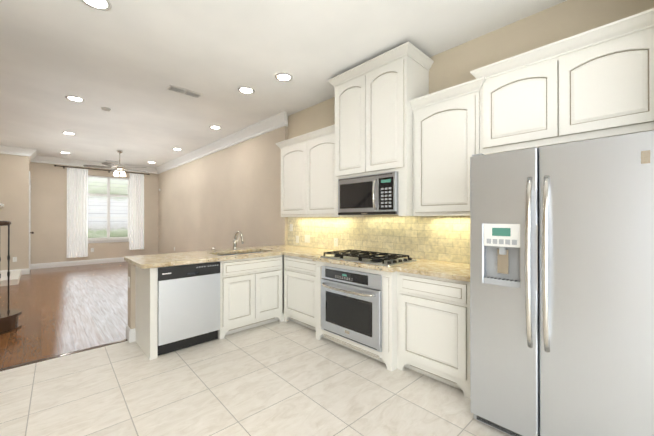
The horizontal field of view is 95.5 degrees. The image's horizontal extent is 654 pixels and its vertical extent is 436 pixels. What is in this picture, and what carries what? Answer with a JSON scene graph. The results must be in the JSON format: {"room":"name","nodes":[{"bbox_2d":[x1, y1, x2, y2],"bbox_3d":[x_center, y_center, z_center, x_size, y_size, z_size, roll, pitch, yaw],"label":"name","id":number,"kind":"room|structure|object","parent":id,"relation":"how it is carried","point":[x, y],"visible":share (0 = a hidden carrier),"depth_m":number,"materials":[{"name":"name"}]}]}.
{"room":"kitchen","nodes":[
{"label":"kitchen","id":0,"kind":"room"},
{"bbox_2d":[0,154,29,270],"bbox_3d":[-8.141,-0.155,7.189,1.320,3.040,1.150,0,0,-44],"label":"wall","id":1,"kind":"structure","parent":0,"point":[14,184],"depth_m":7.08,"materials":[{"name":"paint"}]},
{"bbox_2d":[0,145,27,155],"bbox_3d":[-7.403,-1.588,7.014,0.480,0.175,0.135,0,0,-44],"label":"crown molding","id":2,"kind":"structure","parent":1,"relation":"attached to","point":[11,150],"depth_m":7.02,"materials":[{"name":"white wood"}]},
{"bbox_2d":[0,268,28,274],"bbox_3d":[-7.475,1.295,7.035,0.602,0.140,0.042,0,0,-44],"label":"baseboard","id":3,"kind":"structure","parent":1,"relation":"attached to","point":[23,271],"depth_m":7.15,"materials":[{"name":"white wood"}]},
{"bbox_2d":[29,171,33,273],"bbox_3d":[-7.567,0.109,7.611,0.087,2.515,0.910,0,0,-44],"label":"closet door","id":4,"kind":"structure","parent":1,"relation":"in","point":[30,232],"depth_m":7.26,"materials":[{"name":"white wood"}]},
{"bbox_2d":[28,148,36,161],"bbox_3d":[-7.454,-1.586,7.531,0.135,0.175,0.950,0,0,-44],"label":"crown molding","id":5,"kind":"structure","parent":1,"relation":"attached to","point":[32,153],"depth_m":7.43,"materials":[{"name":"white wood"}]},
{"bbox_2d":[0,261,127,370],"bbox_3d":[-4.724,1.382,6.053,4.660,0.058,7.525,0,0,-44],"label":"floor","id":6,"kind":"structure","parent":0,"point":[68,310],"depth_m":4.30,"materials":[{"name":"brown wood"}]},
{"bbox_2d":[0,203,20,285],"bbox_3d":[-7.011,0.525,6.430,0.508,1.675,1.470,0,0,-44],"label":"fireplace mantel","id":7,"kind":"object","parent":6,"relation":"on","point":[14,277],"visible":1,"depth_m":6.22,"materials":[{"name":"white stone"}]},
{"bbox_2d":[0,221,21,334],"bbox_3d":[-3.447,-0.189,2.364,1.351,3.073,3.052,0,0,-44],"label":"staircase","id":8,"kind":"structure","parent":6,"relation":"on","point":[9,322],"depth_m":3.61,"materials":[{"name":"brown wood"}]},
{"bbox_2d":[30,162,157,263],"bbox_3d":[-6.889,-0.148,9.060,3.080,3.040,0.200,0,0,-44],"label":"wall","id":9,"kind":"structure","parent":0,"point":[49,211],"depth_m":8.33,"materials":[{"name":"paint"}]},
{"bbox_2d":[30,257,124,268],"bbox_3d":[-6.824,1.301,8.962,3.044,0.140,0.024,0,0,-44],"label":"baseboard","id":10,"kind":"structure","parent":9,"relation":"attached to","point":[120,259],"depth_m":8.55,"materials":[{"name":"white wood"}]},
{"bbox_2d":[37,155,154,173],"bbox_3d":[-6.829,-1.581,8.891,2.925,0.175,0.135,0,0,-44],"label":"crown molding","id":11,"kind":"structure","parent":9,"relation":"attached to","point":[40,159],"depth_m":8.57,"materials":[{"name":"white wood"}]},
{"bbox_2d":[54,165,149,174],"bbox_3d":[-6.713,-1.430,9.019,2.326,0.074,0.107,0,0,-44],"label":"curtain rod","id":12,"kind":"object","parent":9,"relation":"attached to","point":[96,169],"visible":1,"depth_m":8.81,"materials":[{"name":"brown metal"}]},
{"bbox_2d":[66,168,87,257],"bbox_3d":[-7.167,-0.148,8.534,0.470,2.555,0.069,0,0,-44],"label":"curtain","id":13,"kind":"object","parent":12,"relation":"hanging from","point":[77,212],"visible":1,"depth_m":8.53,"materials":[{"name":"white fabric"}]},
{"bbox_2d":[129,173,143,249],"bbox_3d":[-6.114,-0.204,9.553,0.400,2.435,0.069,0,0,-44],"label":"curtain","id":14,"kind":"object","parent":12,"relation":"hanging from","point":[136,227],"visible":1,"depth_m":9.56,"materials":[{"name":"white fabric"}]},
{"bbox_2d":[88,175,129,242],"bbox_3d":[-6.716,-0.258,9.141,1.200,2.020,0.165,0,0,-44],"label":"window","id":15,"kind":"structure","parent":9,"relation":"in","point":[108,239],"depth_m":9.15,"materials":[{"name":"white wood"}]},
{"bbox_2d":[88,176,127,237],"bbox_3d":[-6.706,-0.323,9.131,1.000,1.850,0.030,0,0,-44],"label":"window blinds","id":16,"kind":"object","parent":15,"relation":"attached to","point":[121,204],"visible":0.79,"depth_m":9.08,"materials":[{"name":"white plastic"}]},
{"bbox_2d":[128,262,134,328],"bbox_3d":[-1.390,0.917,4.066,2.228,0.873,0.156,0,0,-44],"label":"wall","id":17,"kind":"structure","parent":0,"point":[131,300],"depth_m":3.25,"materials":[{"name":"paint"}]},
{"bbox_2d":[126,325,135,339],"bbox_3d":[-1.482,1.284,4.080,2.150,0.140,0.038,0,0,-44],"label":"baseboard","id":18,"kind":"structure","parent":17,"relation":"attached to","point":[130,335],"depth_m":3.24,"materials":[{"name":"white wood"}]},
{"bbox_2d":[158,126,287,253],"bbox_3d":[-3.176,-0.153,7.622,0.260,3.040,7.430,0,0,-44],"label":"wall","id":19,"kind":"structure","parent":0,"point":[218,200],"depth_m":6.39,"materials":[{"name":"paint"}]},
{"bbox_2d":[155,111,287,173],"bbox_3d":[-3.193,-1.587,7.378,0.160,0.175,7.365,0,0,-44],"label":"crown molding","id":20,"kind":"structure","parent":19,"relation":"attached to","point":[273,122],"depth_m":6.02,"materials":[{"name":"white wood"}]},
{"bbox_2d":[0,320,510,435],"bbox_3d":[0.199,1.368,0.962,4.660,0.050,6.710,0,0,-44],"label":"floor","id":21,"kind":"structure","parent":0,"point":[284,378],"depth_m":2.27,"materials":[{"name":"white tile"}]},
{"bbox_2d":[158,261,219,355],"bbox_3d":[-1.605,0.916,3.282,0.612,0.862,0.608,0,0,-44],"label":"dishwasher","id":22,"kind":"object","parent":21,"relation":"on","point":[189,305],"visible":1,"depth_m":3.05,"materials":[{"name":"grey metal"}]},
{"bbox_2d":[207,255,282,338],"bbox_3d":[-1.118,0.917,3.846,0.845,0.872,0.535,0,0,-44],"label":"base cabinet","id":23,"kind":"object","parent":21,"relation":"on","point":[251,290],"depth_m":3.55,"materials":[{"name":"white wood"}]},
{"bbox_2d":[128,252,220,265],"bbox_3d":[-1.657,0.456,3.288,0.830,0.040,0.390,0,0,-44],"label":"countertop","id":24,"kind":"structure","parent":23,"relation":"on","point":[133,261],"depth_m":3.28,"materials":[{"name":"beige stone"}]},
{"bbox_2d":[219,252,273,262],"bbox_3d":[-1.093,0.566,3.840,0.796,0.174,0.436,0,0,-44],"label":"undermount sink","id":25,"kind":"object","parent":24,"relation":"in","point":[240,253],"visible":0.04,"depth_m":3.95,"materials":[{"name":"silver metal"}]},
{"bbox_2d":[124,248,254,261],"bbox_3d":[-1.626,0.458,3.801,1.590,0.040,0.305,0,0,-44],"label":"countertop","id":26,"kind":"structure","parent":23,"relation":"on","point":[239,250],"depth_m":3.88,"materials":[{"name":"beige stone"}]},
{"bbox_2d":[233,231,243,249],"bbox_3d":[-1.167,0.305,4.003,0.122,0.266,0.264,0,0,-44],"label":"kitchen faucet","id":27,"kind":"object","parent":26,"relation":"on","point":[235,240],"visible":1,"depth_m":4.03,"materials":[{"name":"silver metal"}]},
{"bbox_2d":[136,251,276,268],"bbox_3d":[-1.195,0.456,3.356,1.590,0.040,0.155,0,0,-44],"label":"countertop","id":28,"kind":"structure","parent":23,"relation":"on","point":[203,259],"depth_m":3.16,"materials":[{"name":"beige stone"}]},
{"bbox_2d":[248,245,469,281],"bbox_3d":[0.166,0.457,3.510,0.761,0.040,3.215,0,0,-44],"label":"countertop","id":29,"kind":"structure","parent":23,"relation":"on","point":[447,270],"depth_m":2.79,"materials":[{"name":"beige stone"}]},
{"bbox_2d":[320,249,416,265],"bbox_3d":[0.420,0.408,3.154,0.510,0.054,0.890,0,0,-44],"label":"gas cooktop","id":30,"kind":"object","parent":29,"relation":"in","point":[386,259],"visible":1,"depth_m":3.02,"materials":[{"name":"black metal"}]},
{"bbox_2d":[283,255,314,329],"bbox_3d":[-0.096,0.917,3.857,0.658,0.872,0.655,0,0,-44],"label":"base cabinet","id":31,"kind":"object","parent":21,"relation":"on","point":[298,272],"depth_m":3.65,"materials":[{"name":"white wood"}]},
{"bbox_2d":[315,261,394,370],"bbox_3d":[0.478,0.914,3.215,0.725,0.872,1.000,0,0,-44],"label":"base cabinet","id":32,"kind":"object","parent":21,"relation":"on","point":[387,356],"depth_m":2.68,"materials":[{"name":"white wood"}]},
{"bbox_2d":[321,266,381,351],"bbox_3d":[0.390,0.865,3.124,0.662,0.686,0.780,0,0,-44],"label":"wall oven","id":33,"kind":"object","parent":32,"relation":"in","point":[351,305],"visible":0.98,"depth_m":2.89,"materials":[{"name":"grey metal"}]},
{"bbox_2d":[395,271,469,398],"bbox_3d":[1.072,0.912,2.649,0.658,0.872,0.639,0,0,-44],"label":"base cabinet","id":34,"kind":"object","parent":21,"relation":"on","point":[426,325],"depth_m":2.40,"materials":[{"name":"white wood"}]},
{"bbox_2d":[470,130,653,435],"bbox_3d":[1.538,0.458,1.905,0.908,1.753,0.910,0,0,-44],"label":"refrigerator","id":35,"kind":"object","parent":21,"relation":"on","point":[561,289],"visible":1,"depth_m":1.61,"materials":[{"name":"grey metal"}]},
{"bbox_2d":[0,0,566,167],"bbox_3d":[-2.406,-1.738,3.559,4.910,0.100,14.450,0,0,-44],"label":"ceiling","id":36,"kind":"structure","parent":0,"point":[128,63],"depth_m":3.13,"materials":[{"name":"paint"}]},
{"bbox_2d":[65,96,84,101],"bbox_3d":[-3.555,-1.681,4.194,0.210,0.008,0.210,0,0,-44],"label":"recessed light","id":37,"kind":"object","parent":36,"relation":"in","point":[75,98],"visible":0.98,"depth_m":4.18,"materials":[{"name":"white"}]},
{"bbox_2d":[81,0,111,10],"bbox_3d":[-1.805,-1.687,2.311,0.210,0.008,0.210,0,0,-44],"label":"recessed light","id":38,"kind":"object","parent":36,"relation":"in","point":[103,5],"visible":1,"depth_m":2.35,"materials":[{"name":"white"}]},
{"bbox_2d":[101,107,110,110],"bbox_3d":[-3.393,-1.668,4.559,0.124,0.030,0.122,0,0,-44],"label":"smoke detector","id":39,"kind":"object","parent":36,"relation":"attached to","point":[105,108],"visible":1,"depth_m":4.53,"materials":[{"name":"white plastic"}]},
{"bbox_2d":[83,150,148,176],"bbox_3d":[-5.194,-1.361,7.415,1.369,0.623,1.328,0,0,-44],"label":"ceiling fan","id":40,"kind":"object","parent":36,"relation":"hanging from","point":[119,167],"visible":1,"depth_m":7.30,"materials":[{"name":"silver metal"}]},
{"bbox_2d":[166,85,203,98],"bbox_3d":[-1.890,-1.681,3.968,0.420,0.008,0.180,0,0,-44],"label":"ceiling vent","id":41,"kind":"object","parent":36,"relation":"in","point":[176,89],"visible":1,"depth_m":3.95,"materials":[{"name":"white metal"}]},
{"bbox_2d":[209,126,220,128],"bbox_3d":[-2.069,-1.676,5.505,0.210,0.008,0.210,0,0,-44],"label":"recessed light","id":42,"kind":"object","parent":36,"relation":"in","point":[214,127],"visible":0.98,"depth_m":5.50,"materials":[{"name":"white"}]},
{"bbox_2d":[238,87,254,93],"bbox_3d":[-1.063,-1.682,3.918,0.210,0.008,0.210,0,0,-44],"label":"recessed light","id":43,"kind":"object","parent":36,"relation":"in","point":[246,90],"visible":1,"depth_m":3.92,"materials":[{"name":"white"}]},
{"bbox_2d":[275,73,291,81],"bbox_3d":[-0.518,-1.683,3.556,0.210,0.008,0.210,0,0,-44],"label":"recessed light","id":44,"kind":"object","parent":36,"relation":"in","point":[284,77],"visible":1,"depth_m":3.55,"materials":[{"name":"white"}]},
{"bbox_2d":[288,0,653,263],"bbox_3d":[1.781,-0.172,2.539,0.200,3.040,6.770,0,0,-44],"label":"wall","id":45,"kind":"structure","parent":0,"point":[454,66],"depth_m":2.60,"materials":[{"name":"paint"}]},
{"bbox_2d":[276,134,319,216],"bbox_3d":[-0.405,-0.572,4.380,0.383,1.115,0.677,0,0,-44],"label":"upper cabinet","id":46,"kind":"object","parent":45,"relation":"attached to","point":[292,149],"depth_m":4.25,"materials":[{"name":"white wood"}]},
{"bbox_2d":[304,127,327,216],"bbox_3d":[0.066,-0.574,3.893,0.383,1.115,0.678,0,0,-44],"label":"upper cabinet","id":47,"kind":"object","parent":45,"relation":"attached to","point":[315,142],"depth_m":3.88,"materials":[{"name":"white wood"}]},
{"bbox_2d":[328,65,359,215],"bbox_3d":[0.375,-0.825,3.495,0.493,1.615,0.535,0,0,-44],"label":"upper cabinet","id":48,"kind":"object","parent":45,"relation":"attached to","point":[343,136],"depth_m":3.38,"materials":[{"name":"white wood"}]},
{"bbox_2d":[287,216,469,263],"bbox_3d":[0.454,0.210,3.756,0.011,0.453,3.166,0,0,-44],"label":"tile backsplash","id":49,"kind":"structure","parent":45,"relation":"attached to","point":[443,238],"depth_m":3.42,"materials":[{"name":"beige tile"}]},
{"bbox_2d":[305,235,309,242],"bbox_3d":[-0.302,0.316,4.522,0.009,0.116,0.118,0,0,-44],"label":"light switch","id":50,"kind":"object","parent":49,"relation":"attached to","point":[307,238],"visible":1,"depth_m":4.51,"materials":[{"name":"white plastic"}]},
{"bbox_2d":[334,238,337,246],"bbox_3d":[0.122,0.334,4.084,0.008,0.116,0.072,0,0,-44],"label":"outlet","id":51,"kind":"object","parent":49,"relation":"attached to","point":[336,242],"visible":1,"depth_m":4.07,"materials":[{"name":"white plastic"}]},
{"bbox_2d":[360,41,433,215],"bbox_3d":[0.747,-0.827,3.110,0.493,1.615,0.535,0,0,-44],"label":"upper cabinet","id":52,"kind":"object","parent":45,"relation":"attached to","point":[392,114],"depth_m":2.94,"materials":[{"name":"white wood"}]},
{"bbox_2d":[338,171,397,214],"bbox_3d":[0.532,-0.242,3.272,0.537,0.414,0.766,0,0,-44],"label":"over-the-range microwave","id":53,"kind":"object","parent":52,"relation":"attached to","point":[374,194],"visible":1,"depth_m":3.08,"materials":[{"name":"grey metal"}]},
{"bbox_2d":[416,82,471,215],"bbox_3d":[1.148,-0.578,2.774,0.383,1.115,0.715,0,0,-44],"label":"upper cabinet","id":54,"kind":"object","parent":45,"relation":"attached to","point":[442,158],"depth_m":2.66,"materials":[{"name":"white wood"}]},
{"bbox_2d":[468,43,555,155],"bbox_3d":[1.524,-0.869,2.387,0.383,0.695,0.575,0,0,-44],"label":"upper cabinet","id":55,"kind":"object","parent":45,"relation":"attached to","point":[512,100],"depth_m":2.27,"materials":[{"name":"white wood"}]},
{"bbox_2d":[552,8,653,143],"bbox_3d":[1.904,-0.871,1.993,0.383,0.695,0.520,0,0,-44],"label":"upper cabinet","id":56,"kind":"object","parent":45,"relation":"attached to","point":[603,76],"depth_m":1.90,"materials":[{"name":"white wood"}]},
{"label":"outside","id":57,"kind":"structure","parent":0,"visible":0},
{"bbox_2d":[88,177,127,237],"bbox_3d":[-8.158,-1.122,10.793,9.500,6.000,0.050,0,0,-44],"label":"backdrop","id":58,"kind":"structure","parent":57,"point":[121,211],"depth_m":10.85,"materials":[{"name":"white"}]}
]}

